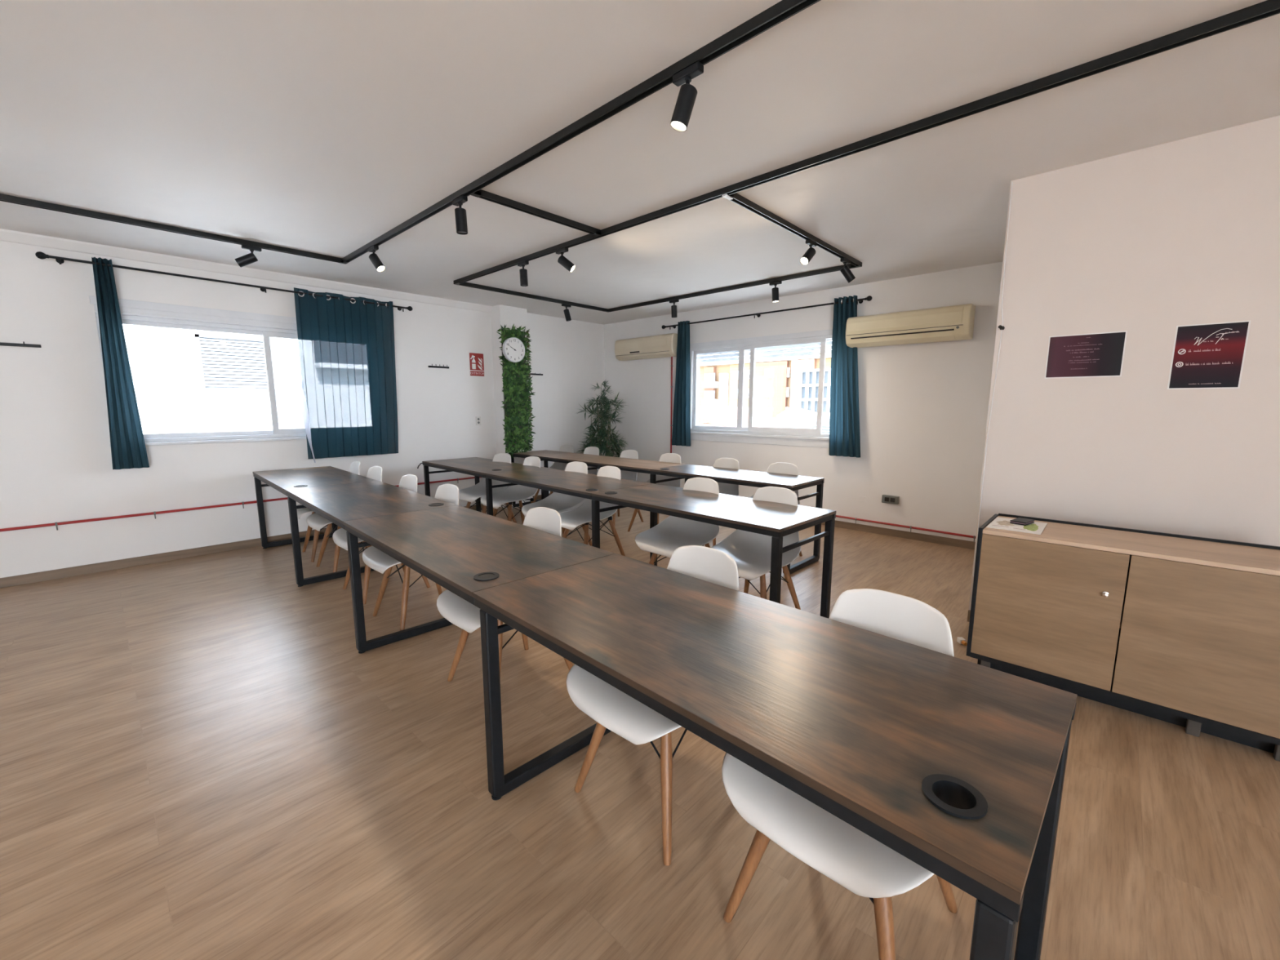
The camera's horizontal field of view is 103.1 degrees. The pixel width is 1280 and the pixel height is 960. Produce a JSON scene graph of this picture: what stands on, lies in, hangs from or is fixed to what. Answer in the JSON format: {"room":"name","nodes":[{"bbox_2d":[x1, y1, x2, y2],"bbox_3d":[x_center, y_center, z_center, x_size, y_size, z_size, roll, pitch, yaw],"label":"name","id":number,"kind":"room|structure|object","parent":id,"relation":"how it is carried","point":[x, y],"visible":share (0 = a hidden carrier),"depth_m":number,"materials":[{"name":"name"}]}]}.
{"room":"classroom","nodes":[
{"label":"classroom","id":0,"kind":"room"},
{"bbox_2d":[0,240,604,577],"bbox_3d":[-3.621,-0.712,5.230,0.260,2.650,9.160,8,11,43],"label":"wall","id":1,"kind":"structure","parent":0,"point":[56,465],"depth_m":4.51,"materials":[{"name":"paint"}]},
{"bbox_2d":[0,341,41,347],"bbox_3d":[-4.817,-1.002,3.672,0.041,0.037,0.635,8,11,43],"label":"hook rail","id":2,"kind":"object","parent":1,"relation":"attached to","point":[23,344],"visible":1,"depth_m":3.83,"materials":[{"name":"black metal"}]},
{"bbox_2d":[88,295,306,447],"bbox_3d":[-3.766,-1.001,5.031,0.320,1.220,2.195,8,11,43],"label":"window","id":3,"kind":"structure","parent":1,"relation":"in","point":[138,313],"depth_m":4.70,"materials":[{"name":"white metal"}]},
{"bbox_2d":[35,251,413,311],"bbox_3d":[-3.582,-1.813,4.824,0.127,0.092,2.792,8,11,43],"label":"curtain rod","id":4,"kind":"object","parent":1,"relation":"attached to","point":[42,255],"visible":1,"depth_m":4.42,"materials":[{"name":"black metal"}]},
{"bbox_2d":[91,257,149,469],"bbox_3d":[-4.276,-0.928,4.151,0.072,1.680,0.220,8,11,43],"label":"curtain","id":5,"kind":"object","parent":4,"relation":"hanging from","point":[128,449],"visible":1,"depth_m":4.16,"materials":[{"name":"teal fabric"}]},
{"bbox_2d":[293,287,398,462],"bbox_3d":[-3.059,-1.077,5.398,0.100,1.723,0.972,8,11,43],"label":"curtain","id":6,"kind":"object","parent":4,"relation":"hanging from","point":[347,349],"visible":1,"depth_m":5.39,"materials":[{"name":"teal fabric"}]},
{"bbox_2d":[0,476,481,531],"bbox_3d":[-4.271,0.309,4.452,0.044,0.066,6.830,8,11,43],"label":"pipe","id":7,"kind":"object","parent":1,"relation":"attached to","point":[55,524],"visible":0.67,"depth_m":4.43,"materials":[{"name":"red metal"}]},
{"bbox_2d":[0,503,486,587],"bbox_3d":[-4.296,0.696,4.505,0.014,0.075,6.890,8,11,43],"label":"baseboard","id":8,"kind":"structure","parent":1,"relation":"attached to","point":[24,579],"depth_m":4.42,"materials":[{"name":"brown wood"}]},
{"bbox_2d":[0,228,493,312],"bbox_3d":[-4.281,-1.850,4.117,0.055,0.075,6.890,8,11,43],"label":"trim","id":9,"kind":"structure","parent":1,"relation":"attached to","point":[6,235],"depth_m":4.57,"materials":[{"name":"paint"}]},
{"bbox_2d":[428,364,448,368],"bbox_3d":[-2.443,-1.384,6.181,0.041,0.042,0.255,8,11,43],"label":"hook rail","id":10,"kind":"object","parent":1,"relation":"attached to","point":[432,366],"visible":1,"depth_m":6.17,"materials":[{"name":"black metal"}]},
{"bbox_2d":[468,351,484,377],"bbox_3d":[-2.105,-1.488,6.555,0.007,0.300,0.210,8,11,43],"label":"fire extinguisher sign","id":11,"kind":"object","parent":1,"relation":"attached to","point":[476,360],"visible":1,"depth_m":6.55,"materials":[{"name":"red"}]},
{"bbox_2d":[475,416,480,425],"bbox_3d":[-2.114,-0.774,6.648,0.011,0.110,0.070,8,11,43],"label":"wall socket","id":12,"kind":"object","parent":1,"relation":"attached to","point":[477,418],"visible":1,"depth_m":6.64,"materials":[{"name":"white plastic"}]},
{"bbox_2d":[529,373,542,375],"bbox_3d":[-1.464,-1.505,7.220,0.041,0.029,0.210,8,11,43],"label":"hook rail","id":13,"kind":"object","parent":1,"relation":"attached to","point":[535,374],"visible":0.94,"depth_m":7.22,"materials":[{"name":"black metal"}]},
{"bbox_2d":[533,493,550,499],"bbox_3d":[-1.120,0.203,7.862,0.014,0.075,1.586,8,11,43],"label":"baseboard","id":14,"kind":"structure","parent":1,"relation":"attached to","point":[539,497],"depth_m":7.47,"materials":[{"name":"brown wood"}]},
{"bbox_2d":[490,304,533,508],"bbox_3d":[-1.727,-0.955,6.885,0.220,2.650,0.410,8,11,43],"label":"wall column","id":15,"kind":"structure","parent":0,"point":[500,314],"depth_m":6.67,"materials":[{"name":"paint"}]},
{"bbox_2d":[497,324,535,457],"bbox_3d":[-1.618,-1.158,6.723,0.125,1.759,0.542,8,11,43],"label":"panel","id":16,"kind":"object","parent":15,"relation":"attached to","point":[517,402],"visible":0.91,"depth_m":6.73,"materials":[{"name":"green plant"}]},
{"bbox_2d":[502,337,524,362],"bbox_3d":[-1.632,-1.682,6.573,0.056,0.316,0.316,8,11,43],"label":"wall clock","id":17,"kind":"object","parent":16,"relation":"attached to","point":[513,348],"visible":1,"depth_m":6.55,"materials":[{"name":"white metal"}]},
{"bbox_2d":[0,506,1279,959],"bbox_3d":[-0.218,1.121,2.281,9.580,0.120,9.160,8,11,43],"label":"floor","id":18,"kind":"structure","parent":0,"point":[202,757],"depth_m":1.75,"materials":[{"name":"brown wood"}]},
{"bbox_2d":[252,466,377,548],"bbox_3d":[-2.968,0.332,4.644,0.658,0.754,1.478,-8,12,-44],"label":"office desk","id":19,"kind":"object","parent":18,"relation":"on","point":[282,480],"visible":0.74,"depth_m":4.67,"materials":[{"name":"brown wood"}]},
{"bbox_2d":[293,466,325,470],"bbox_3d":[-3.342,-0.119,5.144,0.090,0.002,0.302,6,10,37],"label":"paper sheet","id":20,"kind":"object","parent":19,"relation":"on","point":[322,466],"visible":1,"depth_m":5.14,"materials":[{"name":"white paper"}]},
{"bbox_2d":[296,461,367,562],"bbox_3d":[-2.905,0.269,4.756,0.556,0.854,0.540,-7,11,-41],"label":"shell chair","id":21,"kind":"object","parent":18,"relation":"on","point":[355,466],"visible":0.38,"depth_m":4.74,"materials":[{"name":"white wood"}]},
{"bbox_2d":[306,466,382,572],"bbox_3d":[-2.489,0.330,4.340,0.540,0.854,0.556,8,11,42],"label":"shell chair","id":22,"kind":"object","parent":18,"relation":"on","point":[314,521],"visible":0.43,"depth_m":4.32,"materials":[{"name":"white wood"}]},
{"bbox_2d":[285,480,457,586],"bbox_3d":[-1.924,0.485,3.599,0.658,0.754,1.488,-8,12,-44],"label":"office desk","id":23,"kind":"object","parent":18,"relation":"on","point":[338,504],"visible":0.8,"depth_m":3.51,"materials":[{"name":"brown wood"}]},
{"bbox_2d":[332,474,430,604],"bbox_3d":[-1.947,0.410,3.798,0.540,0.854,0.556,8,12,43],"label":"shell chair","id":24,"kind":"object","parent":18,"relation":"on","point":[408,482],"visible":0.35,"depth_m":3.78,"materials":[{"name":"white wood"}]},
{"bbox_2d":[361,484,458,631],"bbox_3d":[-1.462,0.481,3.313,0.540,0.854,0.556,8,11,42],"label":"shell chair","id":25,"kind":"object","parent":18,"relation":"on","point":[373,557],"visible":0.42,"depth_m":3.21,"materials":[{"name":"white plastic"}]},
{"bbox_2d":[342,505,614,653],"bbox_3d":[-0.869,0.640,2.544,0.657,0.754,1.508,-8,12,-44],"label":"office desk","id":26,"kind":"object","parent":18,"relation":"on","point":[464,551],"visible":0.79,"depth_m":2.36,"materials":[{"name":"brown wood"}]},
{"bbox_2d":[422,457,542,511],"bbox_3d":[-1.740,0.195,5.577,0.662,0.754,1.458,-8,12,-44],"label":"office desk","id":27,"kind":"object","parent":18,"relation":"on","point":[477,467],"visible":0.64,"depth_m":5.51,"materials":[{"name":"brown wood"}]},
{"bbox_2d":[458,453,516,523],"bbox_3d":[-1.683,0.153,5.545,0.540,0.854,0.556,6,10,37],"label":"shell chair","id":28,"kind":"object","parent":18,"relation":"on","point":[471,494],"visible":0.56,"depth_m":5.61,"materials":[{"name":"white plastic"}]},
{"bbox_2d":[436,506,573,681],"bbox_3d":[-0.667,0.598,2.518,0.540,0.854,0.556,8,11,43],"label":"shell chair","id":29,"kind":"object","parent":18,"relation":"on","point":[461,613],"visible":0.39,"depth_m":2.51,"materials":[{"name":"white plastic"}]},
{"bbox_2d":[480,456,540,524],"bbox_3d":[-1.297,0.203,5.203,0.556,0.854,0.540,-8,12,-44],"label":"shell chair","id":30,"kind":"object","parent":18,"relation":"on","point":[516,492],"visible":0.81,"depth_m":5.27,"materials":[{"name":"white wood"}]},
{"bbox_2d":[533,444,573,502],"bbox_3d":[-1.166,-0.034,6.822,0.540,0.854,0.556,8,12,44],"label":"shell chair","id":31,"kind":"object","parent":18,"relation":"on","point":[566,448],"visible":0.3,"depth_m":6.99,"materials":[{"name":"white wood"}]},
{"bbox_2d":[521,461,591,546],"bbox_3d":[-0.760,0.278,4.697,0.540,0.854,0.556,7,11,42],"label":"shell chair","id":32,"kind":"object","parent":18,"relation":"on","point":[557,501],"visible":0.4,"depth_m":4.82,"materials":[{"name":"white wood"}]},
{"bbox_2d":[511,449,604,506],"bbox_3d":[-1.093,0.037,6.668,1.269,0.750,0.602,8,11,43],"label":"office desk","id":33,"kind":"object","parent":18,"relation":"on","point":[546,455],"visible":0.42,"depth_m":6.59,"materials":[{"name":"brown wood"}]},
{"bbox_2d":[484,466,653,515],"bbox_3d":[-0.673,0.351,4.516,0.662,0.754,1.564,-8,12,-44],"label":"office desk","id":34,"kind":"object","parent":18,"relation":"on","point":[577,484],"visible":0.72,"depth_m":4.38,"materials":[{"name":"brown wood"}]},
{"bbox_2d":[557,466,625,555],"bbox_3d":[-0.444,0.328,4.355,0.556,0.854,0.540,-8,11,-42],"label":"shell chair","id":35,"kind":"object","parent":18,"relation":"on","point":[571,520],"visible":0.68,"depth_m":4.38,"materials":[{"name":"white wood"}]},
{"bbox_2d":[583,446,599,475],"bbox_3d":[-0.798,0.017,6.473,0.556,0.854,0.540,-8,11,-43],"label":"shell chair","id":36,"kind":"object","parent":18,"relation":"on","point":[590,450],"visible":0.24,"depth_m":6.60,"materials":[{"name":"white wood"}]},
{"bbox_2d":[577,380,627,471],"bbox_3d":[-0.575,-0.630,7.677,0.839,1.778,0.851,8,11,43],"label":"bamboo","id":37,"kind":"object","parent":18,"relation":"on","point":[601,432],"visible":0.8,"depth_m":7.56,"materials":[{"name":"green plant"}]},
{"bbox_2d":[590,449,643,525],"bbox_3d":[-0.299,0.086,6.002,0.556,0.854,0.540,-8,12,-44],"label":"shell chair","id":38,"kind":"object","parent":18,"relation":"on","point":[631,454],"visible":0.27,"depth_m":6.12,"materials":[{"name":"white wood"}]},
{"bbox_2d":[568,456,686,473],"bbox_3d":[-0.164,0.166,5.790,1.299,0.750,0.602,8,11,43],"label":"office desk","id":39,"kind":"object","parent":18,"relation":"on","point":[644,466],"visible":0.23,"depth_m":5.59,"materials":[{"name":"brown wood"}]},
{"bbox_2d":[565,545,739,866],"bbox_3d":[0.071,0.706,1.780,0.540,0.854,0.556,8,12,43],"label":"shell chair","id":40,"kind":"object","parent":18,"relation":"on","point":[613,709],"visible":0.41,"depth_m":1.64,"materials":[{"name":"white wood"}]},
{"bbox_2d":[627,453,680,531],"bbox_3d":[0.172,0.152,5.557,0.540,0.854,0.556,8,12,44],"label":"shell chair","id":41,"kind":"object","parent":18,"relation":"on","point":[668,457],"visible":0.3,"depth_m":5.67,"materials":[{"name":"white plastic"}]},
{"bbox_2d":[635,477,719,564],"bbox_3d":[0.290,0.435,3.624,0.540,0.854,0.556,8,11,43],"label":"shell chair","id":42,"kind":"object","parent":18,"relation":"on","point":[672,533],"visible":0.68,"depth_m":3.67,"materials":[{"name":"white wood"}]},
{"bbox_2d":[591,483,835,617],"bbox_3d":[0.416,0.510,3.432,0.662,0.754,1.524,-8,12,-44],"label":"office desk","id":43,"kind":"object","parent":18,"relation":"on","point":[775,520],"visible":0.74,"depth_m":3.11,"materials":[{"name":"brown wood"}]},
{"bbox_2d":[712,457,738,546],"bbox_3d":[0.706,0.226,5.051,0.556,0.854,0.540,-8,12,-43],"label":"shell chair","id":44,"kind":"object","parent":18,"relation":"on","point":[728,463],"visible":0.25,"depth_m":5.16,"materials":[{"name":"white plastic"}]},
{"bbox_2d":[649,464,824,575],"bbox_3d":[0.859,0.306,4.822,1.529,0.754,0.602,8,11,43],"label":"office desk","id":45,"kind":"object","parent":18,"relation":"on","point":[724,475],"visible":0.73,"depth_m":4.53,"materials":[{"name":"brown wood"}]},
{"bbox_2d":[711,486,800,609],"bbox_3d":[0.720,0.498,3.196,0.540,0.854,0.556,8,11,43],"label":"shell chair","id":46,"kind":"object","parent":18,"relation":"on","point":[751,552],"visible":0.52,"depth_m":3.25,"materials":[{"name":"white plastic"}]},
{"bbox_2d":[472,553,1077,959],"bbox_3d":[0.197,0.796,1.479,0.657,0.754,1.518,-8,12,-44],"label":"office desk","id":47,"kind":"object","parent":18,"relation":"on","point":[955,766],"visible":0.94,"depth_m":1.11,"materials":[{"name":"brown wood"}]},
{"bbox_2d":[749,462,802,555],"bbox_3d":[1.162,0.289,4.621,0.556,0.854,0.540,-8,12,-44],"label":"shell chair","id":48,"kind":"object","parent":18,"relation":"on","point":[777,468],"visible":0.2,"depth_m":4.75,"materials":[{"name":"white plastic"}]},
{"bbox_2d":[721,588,957,959],"bbox_3d":[0.535,0.774,1.316,0.540,0.854,0.556,8,12,44],"label":"shell chair","id":49,"kind":"object","parent":18,"relation":"on","point":[850,857],"visible":0.47,"depth_m":1.19,"materials":[{"name":"white plastic"}]},
{"bbox_2d":[956,636,967,645],"bbox_3d":[1.883,0.944,2.966,0.030,0.030,0.067,0,8,3],"label":"plug","id":50,"kind":"object","parent":18,"relation":"on","point":[961,640],"visible":1,"depth_m":2.96,"materials":[{"name":"white plastic"}]},
{"bbox_2d":[966,513,1279,761],"bbox_3d":[2.268,0.651,2.399,1.122,0.774,0.492,8,11,43],"label":"base cabinet","id":51,"kind":"object","parent":18,"relation":"on","point":[1181,630],"visible":0.92,"depth_m":2.22,"materials":[{"name":"brown wood"}]},
{"bbox_2d":[986,516,1047,534],"bbox_3d":[1.963,0.235,2.642,0.220,0.003,0.320,8,11,43],"label":"flyer","id":52,"kind":"object","parent":51,"relation":"on","point":[1003,523],"visible":0.94,"depth_m":2.62,"materials":[{"name":"white paper"}]},
{"bbox_2d":[995,520,1014,525],"bbox_3d":[1.930,0.228,2.681,0.084,0.001,0.154,8,11,43],"label":"picture","id":53,"kind":"object","parent":52,"relation":"on","point":[997,522],"depth_m":2.67},
{"bbox_2d":[1009,517,1034,525],"bbox_3d":[2.016,0.219,2.680,0.120,0.016,0.072,-6,10,-34],"label":"wallet","id":54,"kind":"object","parent":52,"relation":"on","point":[1020,521],"visible":1,"depth_m":2.66,"materials":[{"name":"black leather"}]},
{"bbox_2d":[1022,524,1038,531],"bbox_3d":[1.998,0.240,2.596,0.063,0.001,0.194,8,11,43],"label":"picture","id":55,"kind":"object","parent":52,"relation":"on","point":[1030,527],"depth_m":2.58},
{"bbox_2d":[0,0,1279,324],"bbox_3d":[-0.218,-1.635,1.877,9.580,0.150,9.160,8,11,43],"label":"ceiling","id":56,"kind":"structure","parent":0,"point":[319,126],"depth_m":2.33,"materials":[{"name":"paint"}]},
{"bbox_2d":[0,193,346,264],"bbox_3d":[-4.213,-1.669,2.749,0.037,0.036,4.768,8,11,43],"label":"ceiling track","id":57,"kind":"object","parent":56,"relation":"attached to","point":[3,197],"visible":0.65,"depth_m":3.58,"materials":[{"name":"black metal"}]},
{"bbox_2d":[234,244,262,267],"bbox_3d":[-3.071,-1.749,3.984,0.177,0.167,0.073,-4,9,-26],"label":"track spotlight","id":58,"kind":"object","parent":57,"relation":"hanging from","point":[248,259],"visible":1,"depth_m":3.96,"materials":[{"name":"black metal"}]},
{"bbox_2d":[453,280,608,311],"bbox_3d":[-1.172,-2.145,5.993,0.037,0.036,2.150,8,11,43],"label":"ceiling track","id":59,"kind":"object","parent":56,"relation":"attached to","point":[465,284],"visible":0.98,"depth_m":5.85,"materials":[{"name":"black metal"}]},
{"bbox_2d":[561,303,571,321],"bbox_3d":[-0.904,-2.068,6.282,0.088,0.202,0.124,8,11,43],"label":"track spotlight","id":60,"kind":"object","parent":59,"relation":"attached to","point":[566,313],"visible":1,"depth_m":6.27,"materials":[{"name":"black metal"}]},
{"bbox_2d":[471,189,600,235],"bbox_3d":[-0.646,-1.759,3.364,0.037,0.036,1.012,8,11,43],"label":"ceiling track","id":61,"kind":"object","parent":56,"relation":"attached to","point":[481,193],"visible":0.95,"depth_m":3.31,"materials":[{"name":"black metal"}]},
{"bbox_2d":[342,0,820,263],"bbox_3d":[0.404,-1.512,1.680,8.181,0.036,0.037,8,11,43],"label":"ceiling track","id":62,"kind":"object","parent":56,"relation":"attached to","point":[784,10],"visible":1,"depth_m":2.12,"materials":[{"name":"black metal"}]},
{"bbox_2d":[368,244,385,272],"bbox_3d":[-2.086,-1.739,4.008,0.158,0.194,0.069,4,9,25],"label":"track spotlight","id":63,"kind":"object","parent":62,"relation":"attached to","point":[373,257],"visible":1,"depth_m":3.98,"materials":[{"name":"black metal"}]},
{"bbox_2d":[452,195,467,235],"bbox_3d":[-1.084,-1.600,3.077,0.124,0.198,0.070,8,11,43],"label":"track spotlight","id":64,"kind":"object","parent":62,"relation":"hanging from","point":[460,212],"visible":1,"depth_m":3.06,"materials":[{"name":"black metal"}]},
{"bbox_2d":[670,61,703,131],"bbox_3d":[0.176,-1.425,1.901,0.126,0.202,0.082,4,9,25],"label":"track spotlight","id":65,"kind":"object","parent":62,"relation":"hanging from","point":[687,94],"visible":1,"depth_m":1.89,"materials":[{"name":"black metal"}]},
{"bbox_2d":[607,263,857,312],"bbox_3d":[0.759,-2.100,5.687,3.280,0.036,0.037,8,11,43],"label":"ceiling track","id":66,"kind":"object","parent":56,"relation":"attached to","point":[830,269],"visible":0.9,"depth_m":5.40,"materials":[{"name":"black metal"}]},
{"bbox_2d":[669,299,679,317],"bbox_3d":[0.406,-2.034,6.035,0.124,0.199,0.073,8,11,43],"label":"track spotlight","id":67,"kind":"object","parent":66,"relation":"attached to","point":[673,308],"visible":1,"depth_m":6.01,"materials":[{"name":"black metal"}]},
{"bbox_2d":[768,280,782,302],"bbox_3d":[1.367,-1.902,5.139,0.124,0.200,0.070,8,11,43],"label":"track spotlight","id":68,"kind":"object","parent":66,"relation":"hanging from","point":[775,290],"visible":1,"depth_m":5.11,"materials":[{"name":"black metal"}]},
{"bbox_2d":[721,192,862,267],"bbox_3d":[1.240,-1.820,3.794,0.037,0.041,2.175,8,11,43],"label":"ceiling track","id":69,"kind":"object","parent":56,"relation":"attached to","point":[735,197],"visible":0.91,"depth_m":3.55,"materials":[{"name":"black metal"}]},
{"bbox_2d":[800,239,816,265],"bbox_3d":[1.285,-1.722,3.860,0.168,0.184,0.066,-7,11,-40],"label":"track spotlight","id":70,"kind":"object","parent":69,"relation":"hanging from","point":[810,253],"visible":1,"depth_m":3.83,"materials":[{"name":"black metal"}]},
{"bbox_2d":[840,257,855,283],"bbox_3d":[1.768,-1.790,4.355,0.153,0.194,0.096,-2,9,-12],"label":"track spotlight","id":71,"kind":"object","parent":69,"relation":"attached to","point":[846,273],"visible":1,"depth_m":4.33,"materials":[{"name":"black metal"}]},
{"bbox_2d":[455,0,1279,284],"bbox_3d":[1.114,-1.624,2.445,8.201,0.036,0.037,8,11,43],"label":"ceiling track","id":72,"kind":"object","parent":56,"relation":"attached to","point":[1268,8],"visible":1,"depth_m":2.16,"materials":[{"name":"black metal"}]},
{"bbox_2d":[517,260,528,286],"bbox_3d":[-1.016,-1.799,4.437,0.124,0.198,0.070,8,11,43],"label":"track spotlight","id":73,"kind":"object","parent":72,"relation":"hanging from","point":[523,273],"visible":1,"depth_m":4.42,"materials":[{"name":"black metal"}]},
{"bbox_2d":[555,247,575,272],"bbox_3d":[-0.600,-1.754,4.063,0.169,0.180,0.087,2,9,15],"label":"track spotlight","id":74,"kind":"object","parent":72,"relation":"hanging from","point":[562,260],"visible":1,"depth_m":4.04,"materials":[{"name":"black metal"}]},
{"bbox_2d":[604,262,1003,542],"bbox_3d":[1.536,-0.896,6.486,5.535,2.650,0.260,8,11,43],"label":"wall","id":75,"kind":"structure","parent":0,"point":[923,407],"depth_m":5.36,"materials":[{"name":"paint"}]},
{"bbox_2d":[614,333,677,360],"bbox_3d":[0.090,-1.920,7.382,1.130,0.304,0.204,8,11,43],"label":"air conditioner","id":76,"kind":"object","parent":75,"relation":"attached to","point":[664,345],"visible":0.89,"depth_m":7.26,"materials":[{"name":"beige plastic"}]},
{"bbox_2d":[670,356,673,453],"bbox_3d":[0.455,-0.785,7.314,0.029,1.950,0.044,8,11,43],"label":"pipe","id":77,"kind":"object","parent":75,"relation":"attached to","point":[672,366],"visible":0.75,"depth_m":7.25,"materials":[{"name":"red paint"}]},
{"bbox_2d":[689,328,832,448],"bbox_3d":[1.567,-1.122,6.424,2.280,1.315,0.320,8,11,43],"label":"window","id":78,"kind":"structure","parent":75,"relation":"in","point":[797,437],"depth_m":6.39,"materials":[{"name":"white metal"}]},
{"bbox_2d":[697,338,831,363],"bbox_3d":[1.579,-1.623,6.363,2.220,0.193,0.015,8,11,43],"label":"roller shutter","id":79,"kind":"object","parent":78,"relation":"attached to","point":[789,350],"depth_m":6.29,"materials":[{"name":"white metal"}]},
{"bbox_2d":[661,295,871,329],"bbox_3d":[1.372,-2.004,6.210,2.842,0.077,0.127,8,11,43],"label":"curtain rod","id":80,"kind":"object","parent":75,"relation":"attached to","point":[868,298],"visible":1,"depth_m":5.98,"materials":[{"name":"black metal"}]},
{"bbox_2d":[671,320,690,446],"bbox_3d":[0.567,-1.316,7.023,0.345,1.685,0.072,8,11,43],"label":"curtain","id":81,"kind":"object","parent":80,"relation":"hanging from","point":[681,435],"visible":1,"depth_m":7.00,"materials":[{"name":"teal fabric"}]},
{"bbox_2d":[828,295,860,457],"bbox_3d":[2.229,-1.100,5.482,0.393,1.695,0.079,8,11,43],"label":"curtain","id":82,"kind":"object","parent":80,"relation":"hanging from","point":[844,416],"visible":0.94,"depth_m":5.50,"materials":[{"name":"blue fabric"}]},
{"bbox_2d":[881,494,899,504],"bbox_3d":[2.651,0.206,5.379,0.164,0.084,0.049,8,11,43],"label":"wall socket","id":83,"kind":"object","parent":75,"relation":"attached to","point":[895,500],"visible":1,"depth_m":5.36,"materials":[{"name":"grey plastic"}]},
{"bbox_2d":[821,520,975,549],"bbox_3d":[1.447,0.393,6.569,5.521,0.075,0.014,8,11,43],"label":"baseboard","id":84,"kind":"structure","parent":75,"relation":"attached to","point":[882,531],"depth_m":5.31,"materials":[{"name":"brown wood"}]},
{"bbox_2d":[835,515,975,542],"bbox_3d":[1.937,0.383,6.083,4.000,0.082,0.044,8,11,43],"label":"pipe","id":85,"kind":"object","parent":75,"relation":"attached to","point":[837,516],"visible":0.34,"depth_m":5.27,"materials":[{"name":"red metal"}]},
{"bbox_2d":[845,303,975,347],"bbox_3d":[2.635,-1.509,5.035,1.120,0.306,0.204,8,11,43],"label":"air conditioner","id":86,"kind":"object","parent":75,"relation":"attached to","point":[954,322],"visible":0.96,"depth_m":4.92,"materials":[{"name":"beige plastic"}]},
{"bbox_2d":[968,115,1279,609],"bbox_3d":[3.572,-0.222,1.891,3.785,2.650,0.200,8,11,43],"label":"wall","id":87,"kind":"structure","parent":0,"point":[1146,243],"depth_m":2.61,"materials":[{"name":"paint"}]},
{"bbox_2d":[967,609,970,622],"bbox_3d":[3.498,1.063,2.001,3.785,0.075,0.014,8,11,43],"label":"baseboard","id":88,"kind":"structure","parent":87,"relation":"attached to","point":[969,611],"depth_m":3.27,"materials":[{"name":"brown wood"}]},
{"bbox_2d":[973,182,1013,577],"bbox_3d":[2.133,-0.540,3.061,0.028,2.340,0.006,8,11,43],"label":"wall","id":89,"kind":"structure","parent":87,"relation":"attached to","point":[1011,182],"depth_m":3.05,"materials":[{"name":"paint"}]},
{"bbox_2d":[998,324,1004,330],"bbox_3d":[2.130,-0.898,2.994,0.037,0.027,0.025,-7,11,-38],"label":"wall sensor","id":90,"kind":"object","parent":87,"relation":"attached to","point":[1001,327],"visible":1,"depth_m":2.99,"materials":[{"name":"black plastic"}]},
{"bbox_2d":[1044,330,1127,378],"bbox_3d":[2.422,-0.677,2.771,0.320,0.234,0.004,8,11,43],"label":"poster","id":91,"kind":"object","parent":87,"relation":"attached to","point":[1101,354],"visible":1,"depth_m":2.76,"materials":[{"name":"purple paper"}]},
{"bbox_2d":[1167,320,1251,389],"bbox_3d":[2.754,-0.601,2.467,0.240,0.312,0.005,8,11,43],"label":"poster","id":92,"kind":"object","parent":87,"relation":"attached to","point":[1206,355],"visible":1,"depth_m":2.46,"materials":[{"name":"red paper"}]},
{"label":"outside","id":93,"kind":"structure","parent":0,"visible":0},
{"bbox_2d":[810,420,829,433],"bbox_3d":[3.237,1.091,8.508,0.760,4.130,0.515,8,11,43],"label":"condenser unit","id":94,"kind":"object","parent":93,"point":[825,424],"visible":0.04,"depth_m":8.16,"materials":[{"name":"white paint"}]},
{"bbox_2d":[813,424,829,431],"bbox_3d":[3.070,-0.633,8.067,0.650,0.470,0.015,8,11,43],"label":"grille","id":95,"kind":"object","parent":94,"relation":"attached to","point":[825,428],"depth_m":8.14,"materials":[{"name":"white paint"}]},
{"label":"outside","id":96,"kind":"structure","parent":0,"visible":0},
{"bbox_3d":[-1.876,7.204,58.201,200.000,0.400,200.000,8,11,43],"label":"ground","id":97,"kind":"structure","parent":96,"visible":0},
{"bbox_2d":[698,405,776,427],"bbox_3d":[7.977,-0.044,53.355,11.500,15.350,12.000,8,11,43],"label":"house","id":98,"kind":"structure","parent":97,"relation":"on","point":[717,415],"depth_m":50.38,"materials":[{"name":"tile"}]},
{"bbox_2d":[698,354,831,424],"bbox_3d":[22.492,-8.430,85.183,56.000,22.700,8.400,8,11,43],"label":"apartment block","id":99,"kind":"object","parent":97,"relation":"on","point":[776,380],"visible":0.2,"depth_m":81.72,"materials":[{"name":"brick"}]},
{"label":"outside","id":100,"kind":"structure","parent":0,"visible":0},
{"bbox_2d":[122,324,304,434],"bbox_3d":[-6.005,1.535,10.750,5.000,12.600,17.000,8,11,43],"label":"building","id":101,"kind":"structure","parent":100,"point":[184,380],"depth_m":6.98,"materials":[{"name":"grey"}]},
{"bbox_2d":[199,337,268,388],"bbox_3d":[-5.686,-1.637,7.165,0.025,0.658,0.750,8,11,43],"label":"shutter","id":102,"kind":"object","parent":101,"relation":"hanging from","point":[224,362],"depth_m":7.12,"materials":[{"name":"grey plastic"}]},
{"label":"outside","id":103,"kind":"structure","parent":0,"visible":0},
{"bbox_2d":[776,368,831,428],"bbox_3d":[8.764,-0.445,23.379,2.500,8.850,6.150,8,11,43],"label":"house","id":104,"kind":"structure","parent":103,"point":[801,416],"depth_m":20.95,"materials":[{"name":"paint"}]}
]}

